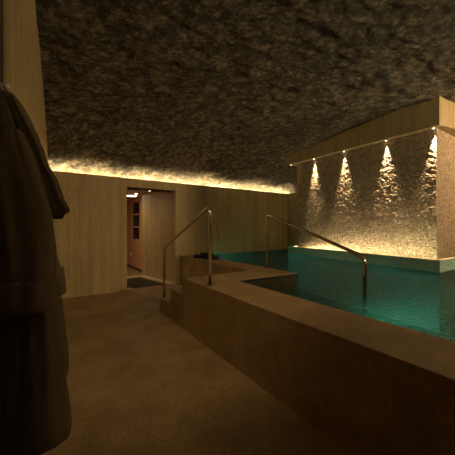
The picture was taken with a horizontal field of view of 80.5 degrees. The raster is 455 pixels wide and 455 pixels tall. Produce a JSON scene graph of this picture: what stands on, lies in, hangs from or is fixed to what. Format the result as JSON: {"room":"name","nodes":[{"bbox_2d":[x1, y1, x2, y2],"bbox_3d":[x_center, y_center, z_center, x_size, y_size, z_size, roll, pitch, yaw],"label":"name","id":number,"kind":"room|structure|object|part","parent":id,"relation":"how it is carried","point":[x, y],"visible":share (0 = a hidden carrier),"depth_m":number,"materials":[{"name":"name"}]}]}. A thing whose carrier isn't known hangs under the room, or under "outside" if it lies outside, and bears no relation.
{"room":"indoor spa pool","nodes":[
{"label":"indoor spa pool","id":0,"kind":"room"},
{"bbox_2d":[4,0,47,160],"bbox_3d":[-2.529,-0.475,2.971,0.890,3.750,4.650,0,0,-34],"label":"wall","id":1,"kind":"structure","parent":0,"point":[22,60],"depth_m":1.81,"materials":[{"name":"wood"}]},
{"bbox_2d":[0,0,3,83],"bbox_3d":[-1.297,-0.475,0.985,0.735,3.750,0.019,0,0,-34],"label":"trim","id":2,"kind":"structure","parent":1,"relation":"attached to","point":[1,1],"depth_m":1.18,"materials":[{"name":"brown wood"}]},
{"bbox_2d":[0,83,10,90],"bbox_3d":[-0.958,-0.586,1.141,0.050,0.089,0.109,0,0,-45],"label":"coat hook","id":3,"kind":"object","parent":1,"relation":"attached to","point":[6,87],"visible":0.52,"depth_m":1.12,"materials":[{"name":"silver metal"}]},
{"bbox_3d":[-0.919,-0.585,1.120,0.024,0.024,0.024,0,0,-34],"label":"knob","id":4,"kind":"part","parent":3,"relation":"part of","materials":[{"name":"metal"}]},
{"bbox_2d":[0,90,71,454],"bbox_3d":[-0.825,0.199,0.997,0.427,1.479,0.493,0,0,-34],"label":"bathrobe","id":5,"kind":"object","parent":3,"relation":"hanging from","point":[36,418],"visible":1,"depth_m":0.98,"materials":[{"name":"fabric"}]},
{"bbox_3d":[-0.968,0.611,1.044,0.270,0.655,0.165,0,0,7],"label":"skirt panel","id":6,"kind":"part","parent":5,"relation":"part of","materials":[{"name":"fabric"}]},
{"bbox_3d":[-0.792,0.613,1.030,0.135,0.632,0.069,0,0,4],"label":"panel","id":7,"kind":"part","parent":5,"relation":"part of","materials":[{"name":"fabric"}]},
{"bbox_3d":[-0.704,0.571,1.054,0.165,0.570,0.170,0,0,-34],"label":"skirt panel","id":8,"kind":"part","parent":5,"relation":"part of","materials":[{"name":"fabric"}]},
{"bbox_2d":[127,197,141,269],"bbox_3d":[-3.099,0.220,9.340,0.350,2.360,3.020,0,0,-34],"label":"wall","id":9,"kind":"structure","parent":0,"point":[134,246],"depth_m":9.20,"materials":[{"name":"brown wood"}]},
{"bbox_2d":[127,264,141,271],"bbox_3d":[-3.257,1.365,9.247,0.014,0.070,3.000,0,0,-34],"label":"baseboard","id":10,"kind":"structure","parent":9,"relation":"attached to","point":[131,266],"depth_m":9.04,"materials":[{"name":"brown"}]},
{"bbox_2d":[132,200,139,240],"bbox_3d":[-2.906,-0.220,8.988,0.317,1.280,0.900,0,0,-34],"label":"shelf unit","id":11,"kind":"object","parent":9,"relation":"in","point":[135,206],"visible":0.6,"depth_m":9.25,"materials":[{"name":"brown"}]},
{"bbox_3d":[-3.269,-0.220,9.263,0.017,1.280,0.040,0,0,-34],"label":"trim","id":12,"kind":"part","parent":11,"relation":"part of","materials":[{"name":"wood"}]},
{"bbox_3d":[-2.900,-0.220,8.998,0.297,1.236,0.809,0,0,-34],"label":"panel","id":13,"kind":"part","parent":11,"relation":"part of","materials":[{"name":"grey"}]},
{"bbox_3d":[-2.792,-0.220,8.547,0.017,1.280,0.040,0,0,-34],"label":"trim","id":14,"kind":"part","parent":11,"relation":"part of","materials":[{"name":"wood"}]},
{"bbox_2d":[127,190,155,200],"bbox_3d":[-3.288,-0.968,8.218,2.950,0.015,4.678,0,0,-34],"label":"ceiling","id":15,"kind":"structure","parent":0,"point":[140,192],"depth_m":7.37,"materials":[{"name":"stone"}]},
{"bbox_2d":[142,191,173,282],"bbox_3d":[-1.639,0.280,7.503,1.000,2.480,1.658,0,0,-34],"label":"wall","id":16,"kind":"structure","parent":0,"point":[158,207],"depth_m":7.31,"materials":[{"name":"wood"}]},
{"bbox_2d":[53,171,287,298],"bbox_3d":[-0.882,0.150,6.936,6.830,2.500,0.120,0,0,-34],"label":"wall","id":17,"kind":"structure","parent":0,"point":[91,239],"depth_m":5.95,"materials":[{"name":"wood"}]},
{"bbox_2d":[41,266,349,454],"bbox_3d":[-1.457,1.460,4.077,3.900,0.120,13.600,0,0,-34],"label":"floor","id":18,"kind":"structure","parent":0,"point":[139,383],"depth_m":2.24,"materials":[{"name":"brown stone"}]},
{"bbox_2d":[127,275,173,288],"bbox_3d":[-2.460,1.545,6.919,1.687,0.310,1.598,0,0,-34],"label":"doormat","id":19,"kind":"object","parent":18,"relation":"in","point":[139,281],"visible":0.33,"depth_m":6.99,"materials":[{"name":"grey fabric"}]},
{"bbox_2d":[160,287,182,327],"bbox_3d":[-0.383,1.166,4.417,1.165,0.466,0.885,0,0,-34],"label":"stone steps","id":20,"kind":"structure","parent":18,"relation":"on","point":[171,307],"depth_m":3.98,"materials":[{"name":"brown stone"}]},
{"bbox_2d":[161,207,213,298],"bbox_3d":[-0.629,0.459,3.830,0.092,1.415,1.582,0,0,-34],"label":"handrail","id":21,"kind":"object","parent":20,"relation":"on","point":[206,209],"visible":1,"depth_m":3.20,"materials":[{"name":"silver metal"}]},
{"bbox_2d":[35,0,454,193],"bbox_3d":[2.336,-1.552,3.977,10.104,1.335,9.272,0,0,-34],"label":"ceiling","id":22,"kind":"structure","parent":0,"point":[216,93],"depth_m":3.83,"materials":[{"name":"grey stone"}]},
{"bbox_2d":[288,193,296,245],"bbox_3d":[3.024,0.400,7.739,0.600,3.000,3.120,0,0,-34],"label":"wall","id":23,"kind":"structure","parent":0,"point":[292,197],"depth_m":8.61,"materials":[{"name":"wood"}]},
{"bbox_2d":[180,255,454,454],"bbox_3d":[0.973,1.300,2.813,1.640,1.200,8.800,0,0,-34],"label":"ledge","id":24,"kind":"object","parent":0,"point":[371,386],"visible":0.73,"depth_m":1.83,"materials":[{"name":"brown stone"}]},
{"bbox_2d":[194,254,205,257],"bbox_3d":[-0.632,0.671,6.312,0.297,0.054,0.300,0,0,-5],"label":"folded towel","id":25,"kind":"object","parent":24,"relation":"on","point":[195,255],"visible":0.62,"depth_m":6.17,"materials":[{"name":"black fabric"}]},
{"bbox_2d":[206,255,218,259],"bbox_3d":[-0.332,0.669,6.007,0.277,0.060,0.300,0,0,1],"label":"folded towel","id":26,"kind":"object","parent":24,"relation":"on","point":[215,257],"visible":0.89,"depth_m":5.86,"materials":[{"name":"black fabric"}]},
{"bbox_2d":[200,252,213,255],"bbox_3d":[-0.468,0.612,6.157,0.297,0.050,0.360,0,0,-8],"label":"folded towel","id":27,"kind":"object","parent":26,"relation":"on","point":[201,253],"visible":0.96,"depth_m":6.07,"materials":[{"name":"black fabric"}]},
{"bbox_2d":[264,214,366,293],"bbox_3d":[1.077,0.710,3.747,0.093,1.878,1.971,0,0,-25],"label":"handrail","id":28,"kind":"object","parent":24,"relation":"on","point":[364,263],"visible":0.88,"depth_m":3.38,"materials":[{"name":"silver metal"}]},
{"bbox_3d":[3.610,1.230,4.572,6.920,1.040,8.800,0,0,-34],"label":"basin","id":29,"kind":"object","parent":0,"visible":0},
{"bbox_2d":[214,249,454,341],"bbox_3d":[3.618,0.708,4.559,6.920,0.001,8.770,0,0,-34],"label":"pool water","id":30,"kind":"object","parent":29,"relation":"in","point":[417,300],"visible":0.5,"depth_m":3.17,"materials":[{"name":"teal liquid"}]},
{"bbox_2d":[286,96,454,272],"bbox_3d":[3.970,-0.280,6.730,3.927,3.860,3.791,0,0,-34],"label":"wall","id":31,"kind":"structure","parent":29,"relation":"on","point":[391,202],"depth_m":5.26,"materials":[{"name":"beige stone"}]}
]}

